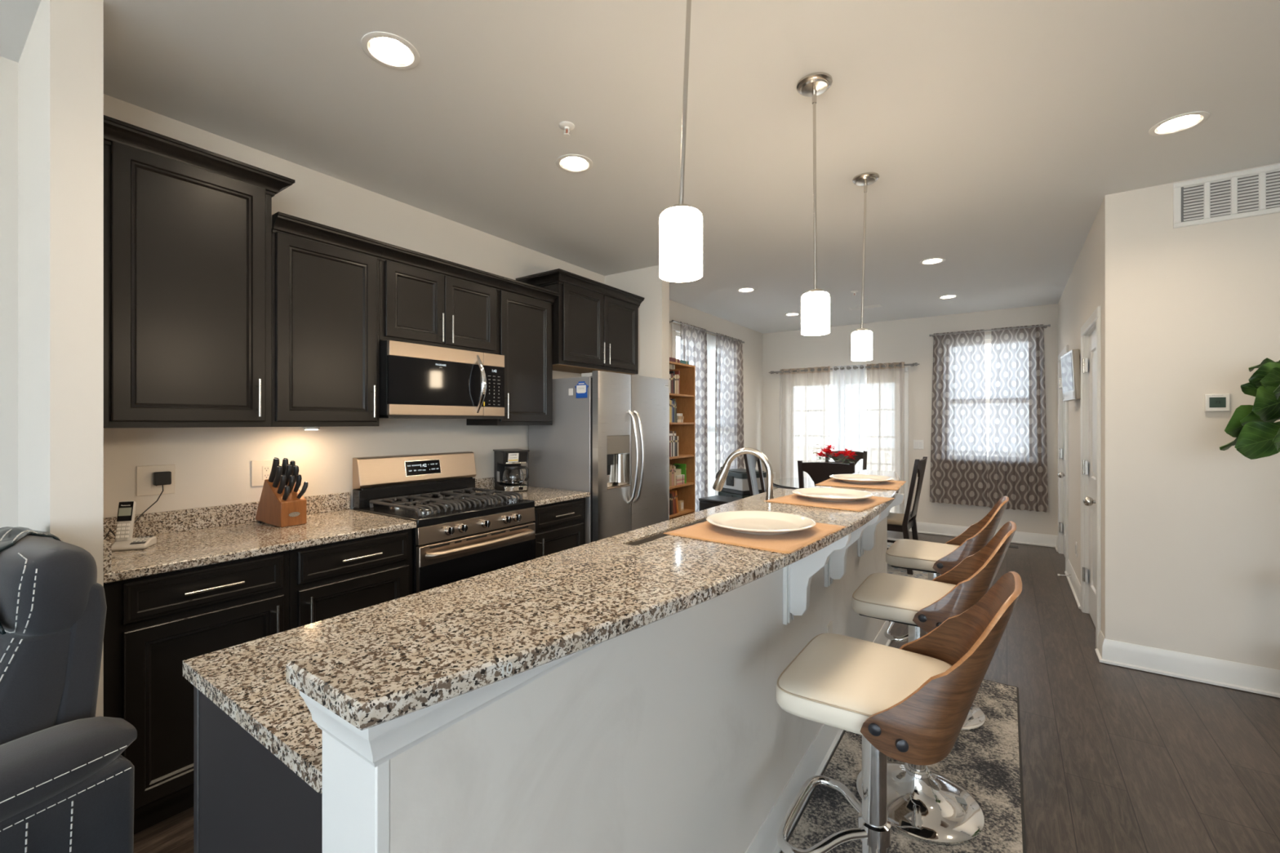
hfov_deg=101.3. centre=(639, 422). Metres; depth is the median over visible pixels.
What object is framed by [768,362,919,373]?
curtain rod
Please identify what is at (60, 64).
wall partition
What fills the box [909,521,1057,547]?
baseboard
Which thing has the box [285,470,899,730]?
bar
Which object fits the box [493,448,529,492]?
coffee maker
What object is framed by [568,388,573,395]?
sticker
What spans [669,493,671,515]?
book
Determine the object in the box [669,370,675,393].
book
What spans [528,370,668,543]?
refrigerator
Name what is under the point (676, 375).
book
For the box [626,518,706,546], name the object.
sink basin
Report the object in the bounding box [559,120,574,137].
sprinkler head
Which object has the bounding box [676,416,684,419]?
book
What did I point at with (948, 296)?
recessed light
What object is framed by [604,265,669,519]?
wall
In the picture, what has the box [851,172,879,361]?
pendant light
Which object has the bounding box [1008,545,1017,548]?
floor vent
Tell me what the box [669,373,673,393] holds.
book
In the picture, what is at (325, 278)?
upper cabinet
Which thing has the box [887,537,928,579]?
dining rug
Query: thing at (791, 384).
curtain
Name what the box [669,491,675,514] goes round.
book
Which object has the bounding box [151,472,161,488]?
socket
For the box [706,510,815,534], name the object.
dinner plate
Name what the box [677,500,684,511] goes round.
desk clock
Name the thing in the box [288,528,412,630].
base cabinet
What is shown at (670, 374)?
book
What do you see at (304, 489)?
kitchen knife
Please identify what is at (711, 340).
window
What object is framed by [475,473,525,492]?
backsplash
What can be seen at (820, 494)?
dinner plate
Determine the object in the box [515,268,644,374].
upper cabinet
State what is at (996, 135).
ceiling
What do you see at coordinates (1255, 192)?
air vent
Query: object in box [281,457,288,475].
kitchen knife
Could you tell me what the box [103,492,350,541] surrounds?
backsplash
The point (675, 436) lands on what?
book
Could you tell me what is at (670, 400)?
book
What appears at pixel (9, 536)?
cover
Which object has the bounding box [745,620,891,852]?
baseboard
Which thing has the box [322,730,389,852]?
corner trim post
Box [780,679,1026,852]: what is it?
runner rug
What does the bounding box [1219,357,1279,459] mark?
fiddle leaf fig
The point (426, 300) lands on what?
upper cabinet
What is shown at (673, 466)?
book
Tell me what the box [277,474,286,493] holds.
kitchen knife
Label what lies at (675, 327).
window
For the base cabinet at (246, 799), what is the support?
on the floor
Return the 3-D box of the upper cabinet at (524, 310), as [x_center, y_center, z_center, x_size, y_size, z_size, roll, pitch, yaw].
[-0.863,-0.445,3.597,0.376,0.931,0.493,0,0,35]
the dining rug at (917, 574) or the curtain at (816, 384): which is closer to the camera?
the dining rug at (917, 574)
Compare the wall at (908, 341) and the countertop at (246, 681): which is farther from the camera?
the wall at (908, 341)
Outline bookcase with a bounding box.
[669,360,695,519]
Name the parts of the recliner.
arm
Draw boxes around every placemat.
[662,520,844,554]
[764,493,893,511]
[816,477,906,489]
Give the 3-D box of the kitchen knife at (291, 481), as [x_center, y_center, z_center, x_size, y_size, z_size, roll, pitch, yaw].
[-1.617,0.290,2.427,0.055,0.094,0.019,0,0,31]
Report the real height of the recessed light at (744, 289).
0.060 m
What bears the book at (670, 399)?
on the bookcase
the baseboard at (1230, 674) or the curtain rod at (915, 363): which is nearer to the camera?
the baseboard at (1230, 674)
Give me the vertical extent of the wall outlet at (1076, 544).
0.116 m
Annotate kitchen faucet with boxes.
[712,447,773,502]
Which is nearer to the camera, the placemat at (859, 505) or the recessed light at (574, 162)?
the placemat at (859, 505)
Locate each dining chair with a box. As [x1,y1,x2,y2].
[743,453,765,496]
[797,460,854,488]
[825,450,867,474]
[887,456,927,574]
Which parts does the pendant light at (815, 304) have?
rod, lamp shade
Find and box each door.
[779,366,908,511]
[1057,344,1068,570]
[1080,306,1101,648]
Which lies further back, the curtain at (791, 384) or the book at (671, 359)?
the curtain at (791, 384)
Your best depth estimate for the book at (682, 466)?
5.41 m
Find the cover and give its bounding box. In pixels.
[0,526,64,635]
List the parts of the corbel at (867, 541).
plate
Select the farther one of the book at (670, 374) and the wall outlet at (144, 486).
the book at (670, 374)
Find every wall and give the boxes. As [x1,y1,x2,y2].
[0,56,762,528]
[389,516,887,852]
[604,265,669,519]
[762,303,1057,535]
[1057,203,1102,631]
[1102,162,1279,670]
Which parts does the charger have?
cord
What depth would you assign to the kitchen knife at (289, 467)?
2.43 m
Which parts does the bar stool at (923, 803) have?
seat, backrest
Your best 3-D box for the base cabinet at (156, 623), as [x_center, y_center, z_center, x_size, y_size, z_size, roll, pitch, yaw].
[-1.777,0.947,2.036,0.665,0.882,0.526,0,0,35]
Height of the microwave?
0.398 m
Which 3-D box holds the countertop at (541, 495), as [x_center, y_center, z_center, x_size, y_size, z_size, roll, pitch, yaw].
[-0.748,0.445,3.528,0.647,0.120,0.505,0,0,35]
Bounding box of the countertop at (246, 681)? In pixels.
[182,488,795,794]
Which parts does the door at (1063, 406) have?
knob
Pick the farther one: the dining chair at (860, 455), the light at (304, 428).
the dining chair at (860, 455)
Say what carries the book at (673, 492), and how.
on the bookcase
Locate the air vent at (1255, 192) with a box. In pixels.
[1173,164,1279,228]
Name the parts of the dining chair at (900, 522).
seat, seat frame, post, post, crest rail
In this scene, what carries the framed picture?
attached to the wall at (1082, 295)
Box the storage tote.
[718,491,750,498]
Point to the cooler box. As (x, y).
(736, 482)
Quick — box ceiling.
[0,0,1279,333]
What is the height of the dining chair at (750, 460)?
1.045 m
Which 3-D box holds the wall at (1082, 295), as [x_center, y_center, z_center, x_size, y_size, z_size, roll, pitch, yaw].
[3.741,0.038,4.437,0.120,2.700,3.265,0,0,35]
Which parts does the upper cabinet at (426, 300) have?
door, handle, crown molding, handle, door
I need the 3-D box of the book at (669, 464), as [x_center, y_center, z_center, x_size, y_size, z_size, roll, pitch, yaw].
[0.243,0.526,5.225,0.172,0.208,0.017,0,0,35]
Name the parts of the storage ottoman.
lid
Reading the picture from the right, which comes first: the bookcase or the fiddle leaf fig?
the fiddle leaf fig
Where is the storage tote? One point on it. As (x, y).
(720, 493)
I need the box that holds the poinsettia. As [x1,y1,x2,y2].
[812,444,857,466]
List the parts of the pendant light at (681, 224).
lamp shade, rod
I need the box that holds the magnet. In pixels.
[574,381,588,398]
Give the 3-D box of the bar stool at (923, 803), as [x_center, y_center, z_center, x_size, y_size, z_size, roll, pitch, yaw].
[1.046,0.860,1.888,0.502,1.032,0.456,0,0,35]
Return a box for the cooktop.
[352,494,534,528]
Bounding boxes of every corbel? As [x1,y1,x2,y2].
[782,533,851,625]
[824,513,880,587]
[857,493,904,556]
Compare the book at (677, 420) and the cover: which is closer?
the cover
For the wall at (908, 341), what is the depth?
6.57 m
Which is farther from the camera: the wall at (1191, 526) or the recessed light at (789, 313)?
the recessed light at (789, 313)
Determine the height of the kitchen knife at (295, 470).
0.108 m
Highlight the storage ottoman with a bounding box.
[698,495,742,511]
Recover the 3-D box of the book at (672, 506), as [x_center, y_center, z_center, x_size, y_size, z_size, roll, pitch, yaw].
[0.249,0.811,5.233,0.171,0.202,0.044,0,0,35]
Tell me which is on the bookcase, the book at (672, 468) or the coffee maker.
the book at (672, 468)
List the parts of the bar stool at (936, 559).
seat, backrest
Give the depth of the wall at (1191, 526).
2.85 m
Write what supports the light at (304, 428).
attached to the upper cabinet at (325, 278)
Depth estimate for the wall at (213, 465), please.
2.63 m
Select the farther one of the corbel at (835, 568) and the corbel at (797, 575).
the corbel at (835, 568)
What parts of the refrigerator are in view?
dispenser lever, door, dispenser panel, door handle, door handle, door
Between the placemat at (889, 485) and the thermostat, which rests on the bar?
the placemat at (889, 485)
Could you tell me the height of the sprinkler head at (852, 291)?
0.045 m
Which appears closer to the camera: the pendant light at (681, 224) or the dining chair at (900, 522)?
the pendant light at (681, 224)
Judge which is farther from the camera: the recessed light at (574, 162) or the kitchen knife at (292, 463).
the recessed light at (574, 162)
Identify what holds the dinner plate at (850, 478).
on the placemat at (889, 485)
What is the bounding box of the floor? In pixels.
[133,530,1279,852]
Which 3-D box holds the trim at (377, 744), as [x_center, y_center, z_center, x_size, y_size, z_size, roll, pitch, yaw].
[0.572,0.383,2.031,0.180,0.062,3.352,0,0,35]
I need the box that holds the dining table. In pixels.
[773,477,899,490]
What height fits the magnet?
0.113 m
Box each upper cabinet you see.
[103,115,294,427]
[271,211,386,426]
[378,243,504,354]
[466,276,559,425]
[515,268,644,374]
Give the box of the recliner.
[0,534,137,852]
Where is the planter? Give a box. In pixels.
[671,463,680,475]
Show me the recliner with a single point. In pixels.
(67, 784)
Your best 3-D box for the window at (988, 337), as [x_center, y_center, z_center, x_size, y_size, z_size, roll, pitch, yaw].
[4.108,-0.262,6.202,0.990,1.540,0.170,0,0,35]
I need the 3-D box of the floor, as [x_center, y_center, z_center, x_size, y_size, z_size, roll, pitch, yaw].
[-0.067,1.418,0.266,5.740,0.060,14.705,0,0,35]
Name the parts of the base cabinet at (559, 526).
handle, drawer, door, handle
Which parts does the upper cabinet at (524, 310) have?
handle, door, crown molding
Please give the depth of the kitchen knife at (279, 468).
2.40 m
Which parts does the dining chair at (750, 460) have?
post, crest rail, post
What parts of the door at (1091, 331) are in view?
knob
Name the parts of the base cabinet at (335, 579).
handle, drawer, door, handle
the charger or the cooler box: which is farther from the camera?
the cooler box
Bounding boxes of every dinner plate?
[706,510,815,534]
[791,487,874,502]
[829,474,894,484]
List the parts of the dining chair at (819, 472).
post, crest rail, post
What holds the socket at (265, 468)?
attached to the wall outlet at (260, 469)
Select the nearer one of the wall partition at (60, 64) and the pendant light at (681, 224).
the pendant light at (681, 224)
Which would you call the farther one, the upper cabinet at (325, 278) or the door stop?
the door stop
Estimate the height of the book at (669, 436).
0.202 m
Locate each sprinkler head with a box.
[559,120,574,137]
[850,290,857,296]
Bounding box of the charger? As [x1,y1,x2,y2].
[133,471,171,524]
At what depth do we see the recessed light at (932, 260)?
4.32 m
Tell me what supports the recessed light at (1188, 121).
in the ceiling
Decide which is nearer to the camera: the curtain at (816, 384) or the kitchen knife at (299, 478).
the kitchen knife at (299, 478)
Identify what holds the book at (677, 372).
on the bookcase
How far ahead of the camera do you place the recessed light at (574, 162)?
2.70 m
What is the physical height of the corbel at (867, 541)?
0.333 m
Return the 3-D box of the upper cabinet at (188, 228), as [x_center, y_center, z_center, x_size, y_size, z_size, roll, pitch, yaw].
[-1.863,-0.525,2.166,0.376,1.092,0.641,0,0,35]
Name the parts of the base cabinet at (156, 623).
drawer, door, handle, handle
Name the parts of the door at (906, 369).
sliding panel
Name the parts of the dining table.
glass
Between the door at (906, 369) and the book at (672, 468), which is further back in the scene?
the door at (906, 369)
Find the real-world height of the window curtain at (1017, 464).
2.086 m
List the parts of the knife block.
maker plate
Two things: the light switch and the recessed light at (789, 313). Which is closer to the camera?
the recessed light at (789, 313)
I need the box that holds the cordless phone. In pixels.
[103,500,156,551]
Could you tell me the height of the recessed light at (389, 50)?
0.060 m
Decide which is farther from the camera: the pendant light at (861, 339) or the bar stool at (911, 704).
the pendant light at (861, 339)
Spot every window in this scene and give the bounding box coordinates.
[671,323,711,358]
[706,333,715,497]
[983,333,991,462]
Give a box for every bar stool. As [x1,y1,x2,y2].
[775,571,1022,852]
[851,520,1016,844]
[884,496,1008,731]
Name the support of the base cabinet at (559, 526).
on the floor
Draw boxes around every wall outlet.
[136,464,175,496]
[251,458,280,487]
[773,471,775,479]
[826,620,832,633]
[1075,541,1077,557]
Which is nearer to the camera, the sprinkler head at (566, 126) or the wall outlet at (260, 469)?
the sprinkler head at (566, 126)
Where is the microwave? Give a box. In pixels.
[378,340,504,418]
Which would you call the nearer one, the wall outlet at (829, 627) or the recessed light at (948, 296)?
the wall outlet at (829, 627)
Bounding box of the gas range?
[352,451,535,594]
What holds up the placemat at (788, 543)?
on the bar
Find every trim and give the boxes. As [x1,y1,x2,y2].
[299,641,604,767]
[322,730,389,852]
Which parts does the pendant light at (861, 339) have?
lamp shade, rod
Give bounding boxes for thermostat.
[1204,393,1230,411]
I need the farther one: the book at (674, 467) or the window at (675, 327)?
the window at (675, 327)
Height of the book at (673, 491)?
0.231 m
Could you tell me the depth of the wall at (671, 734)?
1.10 m
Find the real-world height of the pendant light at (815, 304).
0.970 m
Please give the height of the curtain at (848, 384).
2.121 m
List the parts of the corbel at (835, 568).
plate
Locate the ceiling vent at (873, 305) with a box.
[848,304,882,310]
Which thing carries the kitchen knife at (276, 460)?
on the knife block
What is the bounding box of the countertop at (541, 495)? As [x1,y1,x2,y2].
[475,473,590,506]
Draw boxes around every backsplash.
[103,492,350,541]
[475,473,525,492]
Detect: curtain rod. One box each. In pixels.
[669,320,744,343]
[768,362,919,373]
[928,324,1050,337]
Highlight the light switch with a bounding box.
[913,440,923,448]
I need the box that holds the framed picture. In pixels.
[1060,349,1080,401]
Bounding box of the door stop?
[1057,573,1071,577]
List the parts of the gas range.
panel, burner, knob, knob, control panel, oven door, oven handle, knob, burner, knob, knob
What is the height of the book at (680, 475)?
0.018 m
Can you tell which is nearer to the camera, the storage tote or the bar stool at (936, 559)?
the bar stool at (936, 559)
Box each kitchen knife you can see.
[268,457,279,482]
[272,465,282,488]
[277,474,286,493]
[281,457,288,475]
[282,485,290,500]
[284,464,292,485]
[288,475,294,493]
[289,460,295,475]
[292,465,298,485]
[293,474,302,492]
[297,481,308,498]
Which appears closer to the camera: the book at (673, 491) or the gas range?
the gas range
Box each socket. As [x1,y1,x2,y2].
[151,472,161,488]
[262,465,270,479]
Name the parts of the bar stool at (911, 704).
seat, backrest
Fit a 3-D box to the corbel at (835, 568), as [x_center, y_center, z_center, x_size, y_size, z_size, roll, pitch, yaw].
[0.873,0.521,2.156,0.211,0.333,0.064,0,0,35]
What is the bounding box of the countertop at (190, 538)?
[103,492,416,583]
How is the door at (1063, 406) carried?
in the wall at (1082, 295)
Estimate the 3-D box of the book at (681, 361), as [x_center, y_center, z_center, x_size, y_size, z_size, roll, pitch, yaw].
[0.372,-0.608,5.383,0.201,0.032,0.170,0,0,35]
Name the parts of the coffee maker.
lid, carafe lid, trim, carafe handle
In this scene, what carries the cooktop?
in the gas range
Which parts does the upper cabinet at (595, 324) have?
crown molding, door, handle, handle, door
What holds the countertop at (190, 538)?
on the base cabinet at (156, 623)
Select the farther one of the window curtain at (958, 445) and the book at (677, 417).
the window curtain at (958, 445)
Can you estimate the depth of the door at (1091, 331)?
3.66 m
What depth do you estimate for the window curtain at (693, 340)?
6.00 m
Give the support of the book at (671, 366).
on the book at (671, 371)
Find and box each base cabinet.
[103,550,288,834]
[193,685,322,852]
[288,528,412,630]
[532,497,585,558]
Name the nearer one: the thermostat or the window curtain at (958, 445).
the thermostat
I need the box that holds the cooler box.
[721,468,766,495]
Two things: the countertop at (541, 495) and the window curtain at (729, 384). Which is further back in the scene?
the window curtain at (729, 384)
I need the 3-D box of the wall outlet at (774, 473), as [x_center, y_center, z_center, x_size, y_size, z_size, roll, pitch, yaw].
[1.947,0.788,7.675,0.072,0.116,0.008,0,0,35]
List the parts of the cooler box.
lid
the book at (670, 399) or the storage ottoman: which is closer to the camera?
the book at (670, 399)
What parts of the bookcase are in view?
panel, shelf, shelf, shelf, shelf, shelf, shelf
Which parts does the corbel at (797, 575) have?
plate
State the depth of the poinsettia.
5.38 m
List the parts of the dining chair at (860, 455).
post, crest rail, post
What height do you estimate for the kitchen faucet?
0.355 m
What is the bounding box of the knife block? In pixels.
[255,479,306,527]
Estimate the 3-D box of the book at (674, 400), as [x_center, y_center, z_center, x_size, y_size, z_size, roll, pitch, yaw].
[0.282,-0.115,5.277,0.166,0.235,0.020,0,0,35]
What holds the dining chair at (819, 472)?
on the dining rug at (917, 574)
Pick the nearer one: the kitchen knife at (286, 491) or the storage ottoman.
the kitchen knife at (286, 491)
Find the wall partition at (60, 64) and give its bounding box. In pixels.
[17,0,103,716]
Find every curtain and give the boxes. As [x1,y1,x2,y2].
[680,321,707,511]
[715,332,744,495]
[779,368,803,479]
[803,366,830,477]
[832,364,865,472]
[866,361,904,514]
[929,328,988,506]
[986,324,1048,512]
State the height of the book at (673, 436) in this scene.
0.203 m
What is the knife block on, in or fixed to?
on the countertop at (190, 538)
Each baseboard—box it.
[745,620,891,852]
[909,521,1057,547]
[1054,535,1279,697]
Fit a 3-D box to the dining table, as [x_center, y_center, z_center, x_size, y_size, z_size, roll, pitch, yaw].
[1.981,1.001,5.382,1.224,0.749,1.224,0,0,35]
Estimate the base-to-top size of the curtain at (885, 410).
2.122 m
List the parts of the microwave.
door glass, door handle, control panel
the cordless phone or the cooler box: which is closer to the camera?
the cordless phone
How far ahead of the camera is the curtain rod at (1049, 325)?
6.09 m
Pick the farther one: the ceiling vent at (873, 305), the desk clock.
the ceiling vent at (873, 305)
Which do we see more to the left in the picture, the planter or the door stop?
the planter
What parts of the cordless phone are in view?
cord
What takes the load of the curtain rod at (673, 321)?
attached to the wall at (213, 465)
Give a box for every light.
[302,426,319,430]
[360,31,419,70]
[555,154,592,173]
[659,0,702,282]
[736,287,755,292]
[784,312,800,315]
[796,71,832,335]
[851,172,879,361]
[919,257,946,265]
[937,294,958,299]
[1148,111,1209,136]
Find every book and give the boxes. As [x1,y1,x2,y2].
[669,357,679,363]
[669,364,675,369]
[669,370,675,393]
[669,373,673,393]
[669,435,671,457]
[669,464,671,486]
[669,489,678,513]
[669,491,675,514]
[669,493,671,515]
[670,373,671,393]
[670,399,673,422]
[670,400,671,422]
[671,465,674,485]
[671,468,673,485]
[671,493,673,514]
[672,435,674,456]
[673,399,675,422]
[673,492,676,513]
[674,463,686,483]
[674,466,675,485]
[675,370,679,394]
[675,374,677,393]
[675,435,676,456]
[675,474,684,477]
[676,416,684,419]
[676,419,683,422]
[680,360,688,364]

